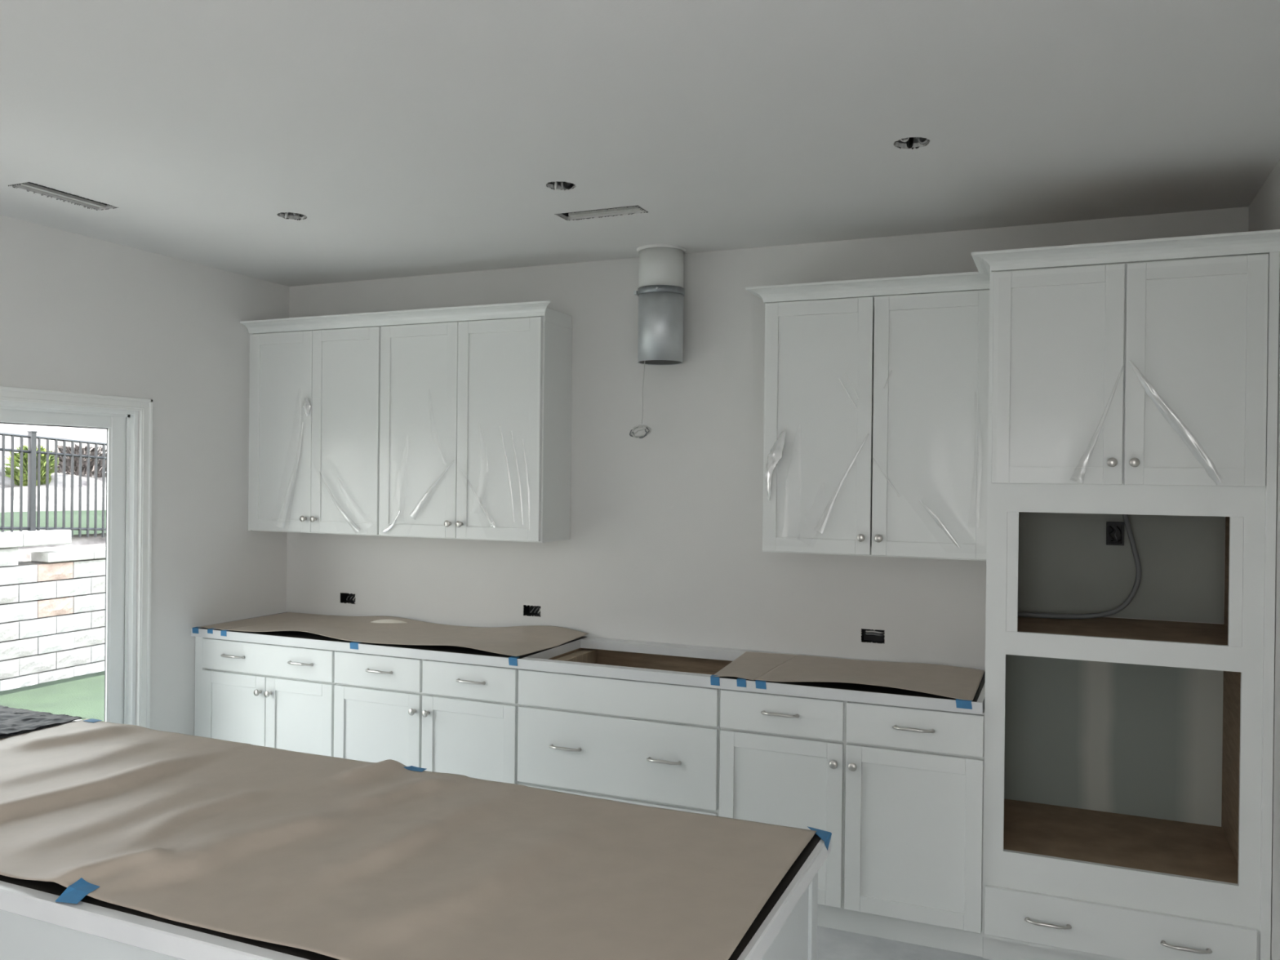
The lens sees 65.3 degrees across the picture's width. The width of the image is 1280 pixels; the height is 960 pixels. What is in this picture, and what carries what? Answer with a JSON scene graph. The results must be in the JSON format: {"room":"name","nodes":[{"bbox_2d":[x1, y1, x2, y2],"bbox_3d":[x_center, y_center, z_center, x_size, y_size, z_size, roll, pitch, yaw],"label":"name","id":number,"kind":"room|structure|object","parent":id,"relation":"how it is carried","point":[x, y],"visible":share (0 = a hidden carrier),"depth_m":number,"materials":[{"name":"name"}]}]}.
{"room":"kitchen","nodes":[
{"label":"kitchen","id":0,"kind":"room"},
{"bbox_2d":[0,214,288,735],"bbox_3d":[-3.580,0.609,1.819,0.140,3.850,8.000,1,0,23],"label":"wall","id":1,"kind":"structure","parent":0,"point":[79,313],"depth_m":4.75,"materials":[{"name":"paint"}]},
{"bbox_2d":[0,400,137,724],"bbox_3d":[-2.743,0.656,3.775,0.123,1.957,1.855,1,0,23],"label":"door frame","id":2,"kind":"structure","parent":1,"relation":"in","point":[121,425],"depth_m":4.55,"materials":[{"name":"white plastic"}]},
{"bbox_2d":[0,386,152,728],"bbox_3d":[-2.667,0.630,3.742,0.018,2.011,1.963,1,0,23],"label":"trim","id":3,"kind":"structure","parent":1,"relation":"attached to","point":[144,406],"depth_m":4.60,"materials":[{"name":"white paint"}]},
{"bbox_2d":[0,0,1279,286],"bbox_3d":[-1.420,-1.041,0.891,4.523,0.016,8.000,1,0,23],"label":"ceiling","id":4,"kind":"structure","parent":0,"point":[411,138],"depth_m":2.85,"materials":[{"name":"paint"}]},
{"bbox_2d":[8,182,117,210],"bbox_3d":[-2.132,-1.152,3.711,0.123,0.207,0.370,1,0,23],"label":"register slot","id":5,"kind":"object","parent":4,"relation":"attached to","point":[29,184],"visible":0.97,"depth_m":3.73,"materials":[{"name":"grey metal"}]},
{"bbox_2d":[277,212,306,220],"bbox_3d":[-1.375,-1.108,3.954,0.128,0.136,0.128,1,0,23],"label":"recessed light","id":6,"kind":"object","parent":4,"relation":"in","point":[286,214],"visible":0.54,"depth_m":3.98,"materials":[{"name":"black metal"}]},
{"bbox_2d":[546,181,575,190],"bbox_3d":[-0.277,-1.094,3.501,0.120,0.136,0.122,1,0,23],"label":"recessed light","id":7,"kind":"object","parent":4,"relation":"in","point":[565,185],"visible":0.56,"depth_m":3.52,"materials":[{"name":"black metal"}]},
{"bbox_2d":[554,204,647,220],"bbox_3d":[-0.149,-1.131,3.859,0.362,0.207,0.117,1,0,23],"label":"register slot","id":8,"kind":"object","parent":4,"relation":"attached to","point":[631,208],"visible":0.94,"depth_m":3.88,"materials":[{"name":"grey metal"}]},
{"bbox_2d":[633,244,686,364],"bbox_3d":[0.092,-0.779,4.477,0.228,0.506,0.223,1,0,23],"label":"vent duct","id":9,"kind":"object","parent":4,"relation":"hanging from","point":[660,292],"visible":1,"depth_m":4.39,"materials":[{"name":"galvanized steel"},{"name":"white paint"}]},
{"bbox_2d":[629,360,651,438],"bbox_3d":[0.005,-0.488,4.503,0.095,0.602,0.040,1,0,23],"label":"wire","id":10,"kind":"object","parent":9,"relation":"hanging from","point":[634,428],"visible":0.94,"depth_m":4.50,"materials":[{"name":"grey"}]},
{"bbox_2d":[893,137,929,149],"bbox_3d":[0.822,-1.081,3.016,0.123,0.136,0.123,1,0,23],"label":"recessed light","id":11,"kind":"object","parent":4,"relation":"in","point":[909,141],"visible":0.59,"depth_m":3.04,"materials":[{"name":"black metal"}]},
{"bbox_2d":[286,206,1248,669],"bbox_3d":[0.157,0.637,4.631,4.783,3.850,0.120,1,0,23],"label":"wall","id":12,"kind":"structure","parent":0,"point":[664,544],"depth_m":4.56,"materials":[{"name":"paint"}]},
{"bbox_2d":[248,325,382,536],"bbox_3d":[-1.605,-0.265,5.146,0.837,1.068,0.324,1,0,23],"label":"upper cabinet","id":13,"kind":"object","parent":12,"relation":"attached to","point":[318,471],"visible":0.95,"depth_m":5.01,"materials":[{"name":"paint"}]},
{"bbox_2d":[302,397,310,415],"bbox_3d":[-1.838,-0.244,5.085,0.398,0.995,0.029,1,0,23],"label":"plastic film","id":14,"kind":"object","parent":13,"relation":"attached to","point":[306,406],"visible":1,"depth_m":5.01,"materials":[{"name":"clear plastic"}]},
{"bbox_2d":[240,300,550,333],"bbox_3d":[-1.214,-0.778,4.809,1.806,0.056,0.066,1,0,23],"label":"crown molding","id":15,"kind":"structure","parent":13,"relation":"attached to","point":[534,308],"depth_m":4.78,"materials":[{"name":"paint"}]},
{"bbox_2d":[339,591,355,604],"bbox_3d":[-1.541,0.628,5.326,0.108,0.061,0.061,1,0,23],"label":"outlet box","id":16,"kind":"object","parent":12,"relation":"attached to","point":[349,598],"visible":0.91,"depth_m":5.34,"materials":[{"name":"black plastic"}]},
{"bbox_2d":[378,307,572,542],"bbox_3d":[-0.805,-0.255,4.802,0.900,1.068,0.324,1,0,23],"label":"upper cabinet","id":17,"kind":"object","parent":12,"relation":"attached to","point":[475,415],"visible":1,"depth_m":4.66,"materials":[{"name":"paint"}]},
{"bbox_2d":[382,511,399,533],"bbox_3d":[-1.067,-0.234,4.755,0.436,0.995,0.026,1,0,23],"label":"plastic film","id":18,"kind":"object","parent":17,"relation":"attached to","point":[391,526],"visible":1,"depth_m":4.81,"materials":[{"name":"plastic"}]},
{"bbox_2d":[523,604,540,617],"bbox_3d":[-0.515,0.637,4.885,0.103,0.059,0.061,1,0,23],"label":"outlet box","id":19,"kind":"object","parent":12,"relation":"attached to","point":[528,611],"visible":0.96,"depth_m":4.91,"materials":[{"name":"black plastic"}]},
{"bbox_2d":[745,271,990,560],"bbox_3d":[0.933,-0.239,4.040,0.960,1.080,0.350,1,0,23],"label":"upper cabinet","id":20,"kind":"object","parent":12,"relation":"attached to","point":[877,388],"visible":0.95,"depth_m":3.91,"materials":[{"name":"paint"}]},
{"bbox_2d":[765,429,786,500],"bbox_3d":[0.703,-0.220,3.990,0.423,0.980,0.032,1,0,23],"label":"plastic film","id":21,"kind":"object","parent":20,"relation":"attached to","point":[775,455],"visible":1,"depth_m":4.05,"materials":[{"name":"clear plastic"}]},
{"bbox_2d":[860,628,884,644],"bbox_3d":[0.992,0.659,4.237,0.105,0.063,0.061,1,0,23],"label":"outlet box","id":22,"kind":"object","parent":12,"relation":"attached to","point":[872,636],"visible":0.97,"depth_m":4.25,"materials":[{"name":"black plastic"}]},
{"bbox_2d":[1004,654,1223,826],"bbox_3d":[1.823,1.056,3.846,0.830,1.013,0.004,1,0,23],"label":"drywall patch","id":23,"kind":"structure","parent":12,"relation":"attached to","point":[1143,740],"depth_m":3.84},
{"bbox_2d":[1017,511,1224,623],"bbox_3d":[1.813,0.286,3.851,0.765,0.483,0.004,1,0,23],"label":"drywall patch","id":24,"kind":"structure","parent":12,"relation":"attached to","point":[1066,565],"depth_m":3.83,"materials":[{"name":"grey paint"}]},
{"bbox_2d":[1106,521,1124,545],"bbox_3d":[1.819,0.205,3.821,0.061,0.088,0.046,1,0,23],"label":"junction box","id":25,"kind":"object","parent":24,"relation":"attached to","point":[1114,530],"visible":1,"depth_m":3.82,"materials":[{"name":"black plastic"}]},
{"bbox_2d":[817,925,991,959],"bbox_3d":[-0.046,1.738,0.298,7.860,0.120,8.000,1,0,23],"label":"floor","id":26,"kind":"structure","parent":0,"point":[832,944],"depth_m":3.56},
{"bbox_2d":[194,636,336,756],"bbox_3d":[-1.679,1.205,4.991,0.853,0.872,0.663,1,0,23],"label":"base cabinet","id":27,"kind":"object","parent":26,"relation":"on","point":[272,695],"visible":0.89,"depth_m":4.71,"materials":[{"name":"paint"}]},
{"bbox_2d":[0,871,817,959],"bbox_3d":[-1.160,1.220,2.317,2.966,0.874,0.879,1,0,23],"label":"kitchen island","id":28,"kind":"object","parent":26,"relation":"on","point":[21,937],"visible":0.02,"depth_m":1.82,"materials":[{"name":"white paint"}]},
{"bbox_2d":[0,719,831,959],"bbox_3d":[-1.157,0.763,2.320,3.018,0.039,0.929,1,0,23],"label":"island countertop","id":29,"kind":"structure","parent":28,"relation":"on","point":[157,936],"depth_m":1.71,"materials":[{"name":"stone"}]},
{"bbox_2d":[0,705,85,735],"bbox_3d":[-2.194,0.705,2.777,0.710,0.047,0.896,1,0,23],"label":"plastic sheet","id":30,"kind":"object","parent":29,"relation":"on","point":[12,720],"visible":1,"depth_m":3.00,"materials":[{"name":"black plastic"}]},
{"bbox_2d":[0,833,821,959],"bbox_3d":[-0.823,0.747,2.183,2.268,0.001,0.889,1,0,23],"label":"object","id":31,"kind":"structure","parent":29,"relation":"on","point":[51,887],"depth_m":1.74,"materials":[{"name":"black"}]},
{"bbox_2d":[0,719,816,959],"bbox_3d":[-0.829,0.724,2.191,2.292,0.042,0.895,1,0,23],"label":"kraft paper","id":32,"kind":"object","parent":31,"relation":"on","point":[338,858],"visible":1,"depth_m":1.99,"materials":[{"name":"beige paper"}]},
{"bbox_2d":[55,877,99,903],"bbox_3d":[-1.001,0.735,1.784,0.050,0.021,0.057,1,0,17],"label":"tape","id":33,"kind":"object","parent":32,"relation":"attached to","point":[77,891],"visible":1,"depth_m":1.78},
{"bbox_2d":[84,718,102,722],"bbox_3d":[-1.656,0.728,3.022,0.045,0.001,0.031,1,0,23],"label":"tape","id":34,"kind":"object","parent":32,"relation":"attached to","point":[91,720],"visible":1,"depth_m":3.02,"materials":[{"name":"blue paper"}]},
{"bbox_2d":[404,765,426,771],"bbox_3d":[-0.574,0.738,2.557,0.054,0.006,0.031,1,0,23],"label":"tape","id":35,"kind":"object","parent":32,"relation":"attached to","point":[411,767],"visible":1,"depth_m":2.56,"materials":[{"name":"blue paper"}]},
{"bbox_2d":[807,826,831,850],"bbox_3d":[0.375,0.768,2.129,0.054,0.030,0.067,1,0,23],"label":"tape","id":36,"kind":"object","parent":29,"relation":"attached to","point":[825,836],"visible":1,"depth_m":2.13,"materials":[{"name":"blue paper"}]},
{"bbox_2d":[333,650,519,784],"bbox_3d":[-0.843,1.215,4.632,0.960,0.872,0.663,1,0,23],"label":"base cabinet","id":37,"kind":"object","parent":26,"relation":"on","point":[435,716],"visible":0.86,"depth_m":4.34,"materials":[{"name":"paint"}]},
{"bbox_2d":[517,648,732,816],"bbox_3d":[0.006,1.226,4.266,0.885,0.872,0.663,1,0,23],"label":"base cabinet","id":38,"kind":"object","parent":26,"relation":"on","point":[651,744],"visible":0.46,"depth_m":4.00,"materials":[{"name":"white wood"}]},
{"bbox_2d":[719,688,984,956],"bbox_3d":[0.855,1.236,3.901,0.960,0.872,0.663,1,0,23],"label":"base cabinet","id":39,"kind":"object","parent":26,"relation":"on","point":[898,791],"visible":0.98,"depth_m":3.60,"materials":[{"name":"paint"}]},
{"bbox_2d":[191,612,985,714],"bbox_3d":[-0.381,0.763,4.443,3.662,0.040,0.646,1,0,23],"label":"countertop","id":40,"kind":"structure","parent":39,"relation":"on","point":[538,661],"depth_m":4.17,"materials":[{"name":"stone"}]},
{"bbox_2d":[191,626,199,633],"bbox_3d":[-2.157,0.732,4.872,0.044,0.027,0.032,1,0,23],"label":"tape","id":41,"kind":"object","parent":40,"relation":"attached to","point":[195,629],"visible":1,"depth_m":4.86,"materials":[{"name":"blue paper"}]},
{"bbox_2d":[207,627,215,633],"bbox_3d":[-2.069,0.730,4.834,0.038,0.021,0.032,1,0,23],"label":"tape","id":42,"kind":"object","parent":40,"relation":"attached to","point":[209,630],"visible":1,"depth_m":4.82,"materials":[{"name":"blue paper"}]},
{"bbox_2d":[220,629,228,635],"bbox_3d":[-1.990,0.734,4.800,0.039,0.027,0.032,1,0,23],"label":"tape","id":43,"kind":"object","parent":40,"relation":"attached to","point":[223,633],"visible":1,"depth_m":4.79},
{"bbox_2d":[350,641,359,649],"bbox_3d":[-1.276,0.744,4.493,0.049,0.029,0.032,1,0,23],"label":"tape","id":44,"kind":"object","parent":40,"relation":"attached to","point":[353,645],"visible":1,"depth_m":4.48,"materials":[{"name":"blue paper"}]},
{"bbox_2d":[199,612,586,658],"bbox_3d":[-1.212,0.733,4.803,1.830,0.001,0.634,1,0,23],"label":"sheet","id":45,"kind":"object","parent":40,"relation":"on","point":[300,634],"visible":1,"depth_m":4.44,"materials":[{"name":"black plastic"}]},
{"bbox_2d":[198,612,326,630],"bbox_3d":[-1.910,0.720,5.101,0.292,0.005,0.626,1,0,23],"label":"kraft paper","id":46,"kind":"object","parent":45,"relation":"on","point":[286,616],"visible":1,"depth_m":5.12,"materials":[{"name":"brown paper"}]},
{"bbox_2d":[225,615,588,656],"bbox_3d":[-1.118,0.711,4.749,1.656,0.040,0.652,1,0,23],"label":"kraft paper","id":47,"kind":"object","parent":45,"relation":"on","point":[514,641],"visible":1,"depth_m":4.70,"materials":[{"name":"beige paper"}]},
{"bbox_2d":[370,618,406,622],"bbox_3d":[-1.282,0.713,5.026,0.230,0.028,0.044,1,0,8],"label":"paper curl","id":48,"kind":"object","parent":47,"relation":"on","point":[386,620],"visible":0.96,"depth_m":5.01,"materials":[{"name":"beige paper"}]},
{"bbox_2d":[508,656,519,666],"bbox_3d":[-0.524,0.756,4.169,0.046,0.033,0.032,1,0,23],"label":"tape","id":49,"kind":"object","parent":40,"relation":"attached to","point":[512,660],"visible":1,"depth_m":4.16,"materials":[{"name":"blue paper"}]},
{"bbox_2d":[710,675,719,685],"bbox_3d":[0.290,0.766,3.818,0.042,0.033,0.032,1,0,23],"label":"tape","id":50,"kind":"object","parent":40,"relation":"attached to","point":[714,681],"visible":1,"depth_m":3.80,"materials":[{"name":"blue paper"}]},
{"bbox_2d":[736,677,746,687],"bbox_3d":[0.388,0.765,3.777,0.039,0.029,0.032,1,0,23],"label":"tape","id":51,"kind":"object","parent":40,"relation":"attached to","point":[740,682],"visible":1,"depth_m":3.76,"materials":[{"name":"blue paper"}]},
{"bbox_2d":[755,680,766,688],"bbox_3d":[0.456,0.766,3.747,0.046,0.029,0.032,1,0,23],"label":"tape","id":52,"kind":"object","parent":40,"relation":"attached to","point":[760,684],"visible":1,"depth_m":3.73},
{"bbox_2d":[719,671,985,702],"bbox_3d":[0.843,0.758,3.891,0.939,0.001,0.587,1,0,23],"label":"sheet","id":53,"kind":"object","parent":40,"relation":"on","point":[855,686],"visible":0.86,"depth_m":3.65,"materials":[{"name":"black plastic"}]},
{"bbox_2d":[713,651,798,679],"bbox_3d":[0.459,0.748,4.064,0.228,0.007,0.598,1,0,23],"label":"kraft paper","id":54,"kind":"object","parent":53,"relation":"on","point":[750,665],"visible":1,"depth_m":4.06,"materials":[{"name":"beige paper"}]},
{"bbox_2d":[754,654,984,700],"bbox_3d":[0.908,0.745,3.872,0.789,0.023,0.602,1,0,23],"label":"kraft paper","id":55,"kind":"object","parent":53,"relation":"on","point":[947,681],"visible":1,"depth_m":3.86,"materials":[{"name":"beige paper"}]},
{"bbox_2d":[955,698,972,709],"bbox_3d":[1.123,0.774,3.460,0.058,0.029,0.032,1,0,23],"label":"tape","id":56,"kind":"object","parent":40,"relation":"attached to","point":[962,704],"visible":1,"depth_m":3.45,"materials":[{"name":"blue paper"}]},
{"bbox_2d":[971,229,1279,959],"bbox_3d":[1.667,0.457,3.539,0.908,2.452,0.686,1,0,23],"label":"tall cabinet","id":57,"kind":"object","parent":26,"relation":"on","point":[1140,377],"visible":1,"depth_m":3.28,"materials":[{"name":"white wood"}]},
{"bbox_2d":[1017,514,1141,618],"bbox_3d":[1.639,0.288,3.793,0.483,0.482,0.073,1,0,12],"label":"conduit","id":58,"kind":"object","parent":57,"relation":"on","point":[1138,577],"visible":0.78,"depth_m":3.74,"materials":[{"name":"grey plastic"}]},
{"bbox_2d":[1003,799,1238,884],"bbox_3d":[1.684,1.290,3.581,0.769,0.019,0.589,1,0,23],"label":"shelf","id":59,"kind":"object","parent":57,"relation":"attached to","point":[1197,851],"depth_m":3.54,"materials":[{"name":"brown wood"}]},
{"bbox_2d":[1017,616,1227,644],"bbox_3d":[1.692,0.539,3.578,0.769,0.019,0.589,1,0,23],"label":"shelf","id":60,"kind":"object","parent":57,"relation":"attached to","point":[1205,633],"depth_m":3.54,"materials":[{"name":"brown wood"}]},
{"bbox_2d":[1248,159,1279,959],"bbox_3d":[1.607,0.263,2.091,0.120,3.050,3.400,1,0,23],"label":"wall","id":61,"kind":"structure","parent":0,"point":[1264,208],"depth_m":3.09,"materials":[{"name":"paint"}]},
{"label":"outside","id":62,"kind":"structure","parent":0,"visible":0},
{"bbox_2d":[0,560,104,721],"bbox_3d":[-11.809,2.497,1.549,65.000,0.300,65.000,1,0,23],"label":"lawn","id":63,"kind":"structure","parent":62,"point":[82,695],"depth_m":10.89,"materials":[{"name":"green plant"}]},
{"bbox_2d":[0,529,105,691],"bbox_3d":[-7.004,1.513,11.832,0.395,1.845,8.104,1,0,23],"label":"wall","id":64,"kind":"structure","parent":63,"relation":"on","point":[52,605],"depth_m":11.69,"materials":[{"name":"grey"}]},
{"bbox_2d":[0,431,106,537],"bbox_3d":[-6.948,0.109,11.916,0.076,1.583,7.109,1,0,23],"label":"metal fence","id":65,"kind":"object","parent":64,"relation":"on","point":[32,437],"visible":0.28,"depth_m":11.78,"materials":[{"name":"grey metal"}]},
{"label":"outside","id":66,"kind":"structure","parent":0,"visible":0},
{"bbox_2d":[0,423,106,562],"bbox_3d":[-16.056,-3.430,15.898,19.720,8.545,36.000,1,0,23],"label":"outdoor background","id":67,"kind":"object","parent":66,"point":[98,435],"visible":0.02,"depth_m":14.36,"materials":[{"name":"white"}]},
{"bbox_2d":[4,444,59,486],"bbox_3d":[-8.630,-0.176,14.188,0.724,0.686,0.752,1,0,23],"label":"leafy shrub","id":68,"kind":"object","parent":67,"relation":"on","point":[16,455],"visible":0.47,"depth_m":14.06,"materials":[{"name":"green plant"}]},
{"bbox_2d":[0,510,106,534],"bbox_3d":[-7.748,0.546,12.322,1.200,0.260,8.000,1,0,23],"label":"grass strip","id":69,"kind":"object","parent":67,"relation":"on","point":[42,513],"visible":0.17,"depth_m":12.84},
{"bbox_2d":[48,443,106,477],"bbox_3d":[-8.499,-0.252,15.232,1.206,0.613,1.153,1,0,23],"label":"dry shrub","id":70,"kind":"object","parent":67,"relation":"on","point":[76,460],"visible":0.44,"depth_m":14.97,"materials":[{"name":"brown plant"}]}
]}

